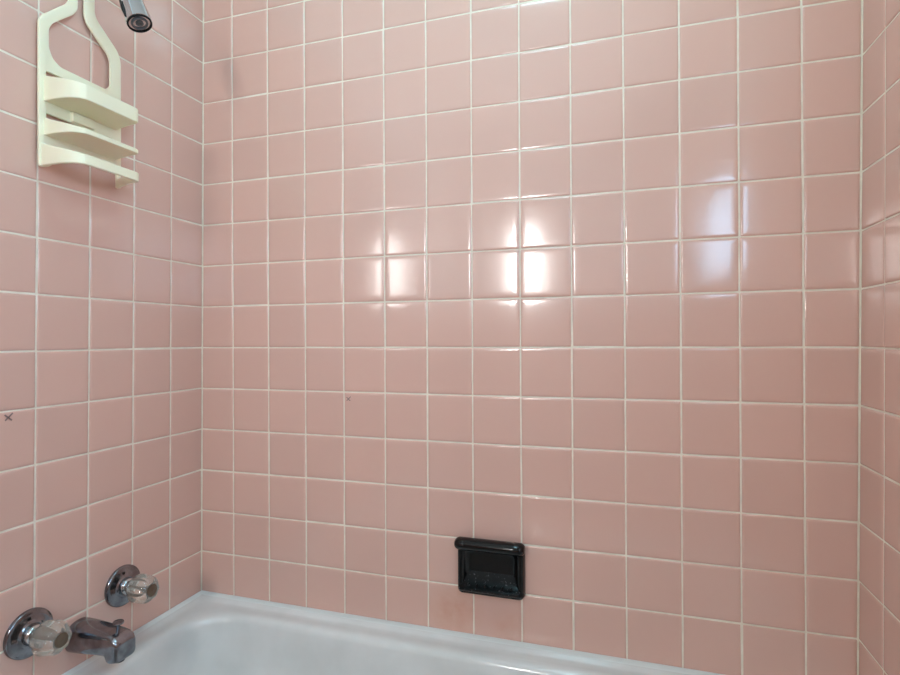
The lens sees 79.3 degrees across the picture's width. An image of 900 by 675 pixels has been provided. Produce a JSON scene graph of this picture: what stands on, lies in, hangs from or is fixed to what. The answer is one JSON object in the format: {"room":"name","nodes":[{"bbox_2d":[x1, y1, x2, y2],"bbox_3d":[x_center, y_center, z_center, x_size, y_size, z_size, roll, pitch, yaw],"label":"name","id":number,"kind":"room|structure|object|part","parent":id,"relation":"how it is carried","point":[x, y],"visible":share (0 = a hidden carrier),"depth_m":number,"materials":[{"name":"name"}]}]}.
{"room":"bathroom","nodes":[
{"label":"bathroom","id":0,"kind":"room"},
{"bbox_2d":[0,0,202,674],"bbox_3d":[-1.040,-0.146,0.264,0.018,2.441,2.524,0,0,17],"label":"wall","id":1,"kind":"structure","parent":0,"point":[101,283],"depth_m":1.17,"materials":[{"name":"pink tile"}]},
{"bbox_2d":[3,607,71,659],"bbox_3d":[-0.760,0.561,1.020,0.088,0.089,0.089,0,0,17],"label":"handle","id":2,"kind":"object","parent":1,"relation":"attached to","point":[34,631],"visible":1,"depth_m":1.01,"materials":[{"name":"silver metal"}]},
{"bbox_3d":[-0.780,0.561,1.026,0.027,0.035,0.035,0,0,17],"label":"stem","id":3,"kind":"part","parent":2,"relation":"part of","materials":[{"name":"silver metal"}]},
{"bbox_3d":[-0.744,0.561,1.015,0.052,0.063,0.063,0,0,17],"label":"knob","id":4,"kind":"part","parent":2,"relation":"part of","materials":[{"name":"clear plastic"}]},
{"bbox_2d":[65,617,135,663],"bbox_3d":[-0.710,0.612,1.109,0.127,0.080,0.064,0,0,17],"label":"tub spout","id":5,"kind":"object","parent":1,"relation":"attached to","point":[114,642],"visible":1,"depth_m":1.09,"materials":[{"name":"silver metal"}]},
{"bbox_3d":[-0.670,0.583,1.097,0.021,0.023,0.021,0,0,17],"label":"diverter knob","id":6,"kind":"part","parent":5,"relation":"part of","materials":[{"name":"silver metal"}]},
{"bbox_2d":[104,564,158,606],"bbox_3d":[-0.699,0.560,1.215,0.088,0.089,0.089,0,0,17],"label":"handle","id":7,"kind":"object","parent":1,"relation":"attached to","point":[126,584],"visible":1,"depth_m":1.20,"materials":[{"name":"silver metal"}]},
{"bbox_3d":[-0.719,0.560,1.221,0.027,0.035,0.035,0,0,17],"label":"stem","id":8,"kind":"part","parent":7,"relation":"part of","materials":[{"name":"silver metal"}]},
{"bbox_3d":[-0.684,0.560,1.210,0.052,0.063,0.063,0,0,17],"label":"knob","id":9,"kind":"part","parent":7,"relation":"part of","materials":[{"name":"clear plastic"}]},
{"bbox_2d":[119,0,151,32],"bbox_3d":[-0.685,-0.695,1.101,0.185,0.163,0.066,0,0,17],"label":"shower","id":10,"kind":"object","parent":1,"relation":"attached to","point":[137,17],"visible":1,"depth_m":1.07,"materials":[{"name":"silver metal"}]},
{"bbox_2d":[37,0,138,188],"bbox_3d":[-0.719,-0.556,1.111,0.093,0.455,0.179,0,0,17],"label":"shower caddy","id":11,"kind":"object","parent":10,"relation":"hanging from","point":[98,115],"visible":1,"depth_m":1.08,"materials":[{"name":"beige plastic"}]},
{"bbox_2d":[44,117,137,159],"bbox_3d":[-0.720,-0.408,1.109,0.087,0.035,0.158,0,0,17],"label":"tray","id":12,"kind":"object","parent":11,"relation":"on","point":[80,137],"depth_m":1.09,"materials":[{"name":"beige plastic"}]},
{"bbox_2d":[44,75,137,129],"bbox_3d":[-0.720,-0.481,1.109,0.087,0.050,0.158,0,0,17],"label":"tray","id":13,"kind":"object","parent":11,"relation":"on","point":[72,99],"depth_m":1.08,"materials":[{"name":"beige plastic"}]},
{"bbox_3d":[-0.641,-0.645,1.064,0.017,0.036,0.006,0,0,17],"label":"adjust lever","id":14,"kind":"part","parent":10,"relation":"part of","materials":[{"name":"grey metal"}]},
{"bbox_2d":[201,0,862,674],"bbox_3d":[0.057,-0.148,1.240,1.601,2.441,0.004,0,0,17],"label":"wall","id":15,"kind":"structure","parent":0,"point":[577,283],"depth_m":1.19,"materials":[{"name":"pink tile"}]},
{"bbox_2d":[454,536,525,599],"bbox_3d":[0.088,0.514,1.208,0.158,0.129,0.040,0,0,17],"label":"soap dish","id":16,"kind":"object","parent":15,"relation":"attached to","point":[486,567],"visible":1,"depth_m":1.21,"materials":[{"name":"black ceramic"}]},
{"bbox_2d":[459,570,520,598],"bbox_3d":[0.090,0.551,1.212,0.141,0.050,0.030,0,0,17],"label":"soap tray","id":17,"kind":"object","parent":16,"relation":"on","point":[506,584],"depth_m":1.21,"materials":[{"name":"black ceramic"}]},
{"bbox_2d":[859,0,899,674],"bbox_3d":[0.400,-0.154,-0.183,0.028,2.441,2.524,0,0,17],"label":"wall","id":18,"kind":"structure","parent":0,"point":[879,535],"depth_m":0.94,"materials":[{"name":"pink tile"}]},
{"bbox_3d":[-0.314,1.080,0.039,1.566,0.020,2.530,0,0,17],"label":"floor","id":19,"kind":"structure","parent":0,"visible":0},
{"bbox_2d":[62,590,724,674],"bbox_3d":[-0.065,0.874,0.873,1.500,0.397,0.766,0,0,17],"label":"bathtub","id":20,"kind":"object","parent":19,"relation":"on","point":[207,633],"visible":0.96,"depth_m":1.26,"materials":[{"name":"white ceramic"}]}
]}

